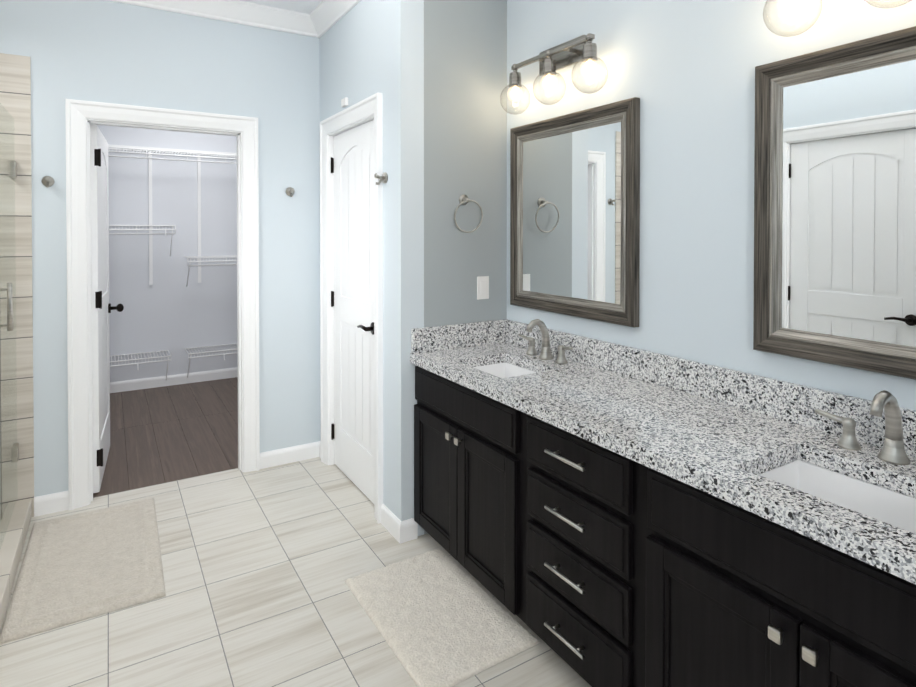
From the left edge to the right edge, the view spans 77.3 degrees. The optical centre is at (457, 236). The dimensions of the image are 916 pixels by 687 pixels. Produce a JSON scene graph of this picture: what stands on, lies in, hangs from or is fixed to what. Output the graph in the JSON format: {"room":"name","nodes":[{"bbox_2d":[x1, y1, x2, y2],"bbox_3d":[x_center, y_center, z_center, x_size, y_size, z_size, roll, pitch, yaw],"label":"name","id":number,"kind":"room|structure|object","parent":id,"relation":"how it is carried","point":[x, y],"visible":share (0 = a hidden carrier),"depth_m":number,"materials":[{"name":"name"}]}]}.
{"room":"bathroom","nodes":[
{"label":"bathroom","id":0,"kind":"room"},
{"bbox_2d":[0,0,319,496],"bbox_3d":[-2.002,0.024,3.054,2.785,2.780,0.120,0,1,-31],"label":"wall","id":1,"kind":"structure","parent":0,"point":[105,51],"depth_m":3.27,"materials":[{"name":"blue paint"}]},
{"bbox_2d":[42,176,54,187],"bbox_3d":[-2.078,-0.280,2.899,0.054,0.062,0.057,0,1,-31],"label":"robe hook","id":2,"kind":"object","parent":1,"relation":"attached to","point":[47,181],"visible":1,"depth_m":2.91,"materials":[{"name":"silver metal"}]},
{"bbox_2d":[90,124,123,492],"bbox_3d":[-2.144,0.392,3.478,0.209,2.018,0.768,0,1,-31],"label":"closet door","id":3,"kind":"structure","parent":1,"relation":"in","point":[102,308],"depth_m":3.23,"materials":[{"name":"white wood"}]},
{"bbox_2d":[65,99,259,510],"bbox_3d":[-1.651,0.349,3.272,0.956,2.125,0.176,0,1,-31],"label":"door frame","id":4,"kind":"structure","parent":1,"relation":"attached to","point":[81,116],"depth_m":3.06,"materials":[{"name":"white wood"}]},
{"bbox_2d":[108,0,320,37],"bbox_3d":[-1.947,-1.312,2.949,2.545,0.105,0.090,0,1,-31],"label":"crown molding","id":5,"kind":"structure","parent":1,"relation":"attached to","point":[234,11],"depth_m":3.35,"materials":[{"name":"white wood"}]},
{"bbox_2d":[286,187,294,196],"bbox_3d":[-1.031,-0.277,3.539,0.054,0.062,0.057,0,1,-31],"label":"robe hook","id":6,"kind":"object","parent":1,"relation":"attached to","point":[290,191],"visible":1,"depth_m":3.54,"materials":[{"name":"silver metal"}]},
{"bbox_2d":[260,441,320,468],"bbox_3d":[-1.040,1.361,3.569,0.384,0.095,0.030,0,1,-31],"label":"baseboard","id":7,"kind":"structure","parent":1,"relation":"attached to","point":[287,455],"depth_m":3.57,"materials":[{"name":"white wood"}]},
{"bbox_2d":[240,0,321,13],"bbox_3d":[-0.801,-1.395,2.083,3.840,0.080,7.740,0,1,-31],"label":"ceiling","id":8,"kind":"structure","parent":0,"point":[306,6],"depth_m":3.37,"materials":[{"name":"white paint"}]},
{"bbox_2d":[0,457,590,686],"bbox_3d":[-0.363,1.469,0.969,3.390,0.060,5.325,0,1,-31],"label":"floor","id":9,"kind":"structure","parent":0,"point":[260,566],"depth_m":2.19,"materials":[{"name":"beige tile"}]},
{"bbox_2d":[0,498,31,632],"bbox_3d":[-2.272,1.376,2.090,1.038,0.100,1.246,0,1,-31],"label":"sill","id":10,"kind":"structure","parent":9,"relation":"on","point":[14,536],"depth_m":2.49,"materials":[{"name":"tile"}]},
{"bbox_2d":[0,105,18,548],"bbox_3d":[-1.869,0.372,2.340,0.066,1.900,1.217,0,1,-31],"label":"glass shower enclosure","id":11,"kind":"object","parent":10,"relation":"on","point":[8,324],"visible":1,"depth_m":2.62,"materials":[{"name":"clear glass"}]},
{"bbox_2d":[0,498,165,643],"bbox_3d":[-1.625,1.408,2.545,0.542,0.022,0.959,0,1,-31],"label":"area rug","id":12,"kind":"object","parent":9,"relation":"on","point":[82,566],"visible":1,"depth_m":2.42,"materials":[{"name":"fabric"}]},
{"bbox_2d":[345,548,539,686],"bbox_3d":[-0.090,1.415,2.187,0.463,0.017,0.704,0,1,-31],"label":"area rug","id":13,"kind":"object","parent":9,"relation":"on","point":[438,617],"visible":1,"depth_m":2.11,"materials":[{"name":"fabric"}]},
{"bbox_2d":[410,355,915,686],"bbox_3d":[0.568,1.013,1.897,0.579,0.830,2.167,0,1,-31],"label":"bathroom vanity","id":14,"kind":"object","parent":9,"relation":"on","point":[591,512],"depth_m":1.58,"materials":[{"name":"black wood"}]},
{"bbox_2d":[410,343,915,578],"bbox_3d":[0.582,0.575,1.891,0.557,0.045,2.182,0,1,-31],"label":"countertop","id":15,"kind":"structure","parent":14,"relation":"on","point":[721,447],"depth_m":1.60,"materials":[{"name":"grey stone"}]},
{"bbox_2d":[470,359,541,378],"bbox_3d":[0.197,0.661,2.453,0.309,0.164,0.394,0,1,-31],"label":"sink","id":16,"kind":"object","parent":15,"relation":"in","point":[503,367],"depth_m":2.63,"materials":[{"name":"white ceramic"}]},
{"bbox_2d":[518,319,577,366],"bbox_3d":[0.362,0.455,2.552,0.144,0.181,0.364,0,1,-31],"label":"faucet","id":17,"kind":"object","parent":15,"relation":"on","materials":[{"name":"silver metal"}]},
{"bbox_2d":[758,455,915,530],"bbox_3d":[0.893,0.675,1.314,0.309,0.164,0.394,0,1,-31],"label":"sink","id":18,"kind":"object","parent":15,"relation":"in","point":[893,504],"depth_m":1.44,"materials":[{"name":"white ceramic"}]},
{"bbox_2d":[810,390,915,466],"bbox_3d":[1.058,0.468,1.412,0.144,0.181,0.364,0,1,-31],"label":"faucet","id":19,"kind":"object","parent":15,"relation":"on","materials":[{"name":"silver metal"}]},
{"bbox_2d":[319,0,423,535],"bbox_3d":[-0.523,0.023,3.189,0.120,2.780,1.190,0,1,-31],"label":"wall","id":20,"kind":"structure","parent":0,"point":[368,48],"depth_m":2.71,"materials":[{"name":"blue paint"}]},
{"bbox_2d":[308,0,360,35],"bbox_3d":[-0.558,-1.313,3.030,0.090,0.105,1.160,0,1,-31],"label":"crown molding","id":21,"kind":"structure","parent":20,"relation":"attached to","point":[321,18],"depth_m":3.38,"materials":[{"name":"white"}]},
{"bbox_2d":[341,97,347,107],"bbox_3d":[-0.640,-0.760,3.238,0.020,0.045,0.070,0,1,-31],"label":"sensor","id":22,"kind":"object","parent":20,"relation":"attached to","point":[344,102],"visible":1,"depth_m":3.21,"materials":[{"name":"white plastic"}]},
{"bbox_2d":[320,93,382,523],"bbox_3d":[-0.566,0.350,3.237,0.149,2.125,0.900,0,1,-31],"label":"door frame","id":23,"kind":"structure","parent":20,"relation":"attached to","point":[368,109],"depth_m":3.37,"materials":[{"name":"white wood"}]},
{"bbox_2d":[331,120,373,503],"bbox_3d":[-0.568,0.395,3.240,0.157,2.018,0.711,0,1,-31],"label":"room door","id":24,"kind":"structure","parent":20,"relation":"in","point":[352,298],"depth_m":3.24,"materials":[{"name":"white wood"}]},
{"bbox_2d":[374,172,387,184],"bbox_3d":[-0.379,-0.284,2.779,0.057,0.062,0.054,0,1,-31],"label":"robe hook","id":25,"kind":"object","parent":20,"relation":"attached to","point":[383,178],"visible":1,"depth_m":2.77,"materials":[{"name":"silver metal"}]},
{"bbox_2d":[424,0,506,533],"bbox_3d":[0.065,0.026,2.922,0.605,2.780,0.120,0,1,-31],"label":"wall","id":26,"kind":"structure","parent":0,"point":[465,85],"depth_m":2.83,"materials":[{"name":"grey paint"}]},
{"bbox_2d":[410,319,505,354],"bbox_3d":[0.012,0.485,2.809,0.532,0.115,0.020,0,1,-31],"label":"backsplash","id":27,"kind":"structure","parent":26,"relation":"attached to","point":[438,338],"depth_m":2.79,"materials":[{"name":"grey stone"}]},
{"bbox_2d":[454,195,482,232],"bbox_3d":[0.043,-0.114,2.799,0.165,0.190,0.063,0,1,-31],"label":"towel ring","id":28,"kind":"object","parent":26,"relation":"attached to","point":[464,199],"visible":1,"depth_m":2.80,"materials":[{"name":"silver metal"}]},
{"bbox_2d":[477,276,488,299],"bbox_3d":[0.127,0.256,2.886,0.072,0.116,0.008,0,1,-31],"label":"switch plate","id":29,"kind":"object","parent":26,"relation":"attached to","point":[482,287],"visible":1,"depth_m":2.88,"materials":[{"name":"white plastic"}]},
{"bbox_2d":[507,0,915,409],"bbox_3d":[1.330,0.045,1.316,0.120,2.780,3.940,0,1,-31],"label":"wall","id":30,"kind":"structure","parent":0,"point":[683,71],"depth_m":2.02,"materials":[{"name":"blue paint"}]},
{"bbox_2d":[500,33,607,114],"bbox_3d":[0.409,-0.730,2.549,0.154,0.281,0.648,0,1,-31],"label":"sconce","id":31,"kind":"object","parent":30,"relation":"attached to","point":[553,60],"visible":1,"depth_m":2.53,"materials":[{"name":"glass"}]},
{"bbox_2d":[510,97,639,327],"bbox_3d":[0.481,-0.098,2.550,0.037,0.888,0.796,0,1,-31],"label":"vanity mirror","id":32,"kind":"object","parent":30,"relation":"attached to","point":[574,214],"visible":0.98,"depth_m":2.48,"materials":[{"name":"glass"},{"name":"wood"}]},
{"bbox_2d":[506,319,915,438],"bbox_3d":[0.811,0.494,2.030,0.020,0.115,2.182,0,1,-31],"label":"backsplash","id":33,"kind":"structure","parent":30,"relation":"attached to","point":[792,402],"depth_m":1.92,"materials":[{"name":"grey stone"}]},
{"bbox_2d":[763,0,821,36],"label":"sconce","id":34,"kind":"object","parent":30,"relation":"attached to","point":[791,5],"depth_m":1.65,"materials":[{"name":"white glass"}]},
{"bbox_2d":[753,26,915,379],"bbox_3d":[1.145,-0.085,1.463,0.037,0.888,0.796,0,1,-31],"label":"vanity mirror","id":35,"kind":"object","parent":30,"relation":"attached to","point":[835,210],"visible":1,"depth_m":1.60,"materials":[{"name":"glass"},{"name":"wood"}]},
{"bbox_2d":[866,0,911,8],"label":"sconce","id":36,"kind":"object","parent":30,"relation":"attached to","point":[870,1],"depth_m":1.45,"materials":[{"name":"glass"}]},
{"bbox_3d":[-1.344,0.055,0.380,1.120,2.780,5.130,0,1,-31],"label":"wall","id":37,"kind":"structure","parent":0,"visible":0},
{"bbox_2d":[0,53,33,519],"bbox_3d":[-2.588,0.259,2.621,1.030,2.320,0.012,0,1,-31],"label":"shower wall tile","id":38,"kind":"structure","parent":37,"relation":"attached to","point":[15,86],"depth_m":2.84,"materials":[{"name":"beige tile"}]},
{"label":"outside","id":39,"kind":"structure","parent":0,"visible":0},
{"bbox_2d":[93,377,237,497],"bbox_3d":[-2.018,1.428,4.493,3.200,0.060,2.415,0,1,-31],"label":"floor","id":40,"kind":"structure","parent":39,"point":[164,434],"depth_m":4.07,"materials":[{"name":"brown wood"}]},
{"bbox_2d":[97,125,237,381],"bbox_3d":[-1.998,0.008,4.444,3.440,2.780,2.490,0,1,-31],"label":"closet wall","id":41,"kind":"structure","parent":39,"point":[172,312],"depth_m":5.35,"materials":[{"name":"white paint"}]},
{"bbox_2d":[108,144,236,380],"bbox_3d":[-2.492,0.260,5.256,2.605,2.162,0.352,0,1,-31],"label":"closet shelving","id":42,"kind":"object","parent":41,"relation":"attached to","point":[197,153],"visible":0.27,"depth_m":5.24,"materials":[{"name":"white metal"}]},
{"bbox_2d":[110,367,237,392],"bbox_3d":[-2.581,1.339,5.414,3.200,0.095,0.014,0,1,-31],"label":"baseboard","id":43,"kind":"structure","parent":41,"relation":"attached to","point":[152,382],"depth_m":5.35,"materials":[{"name":"white wood"}]}
]}

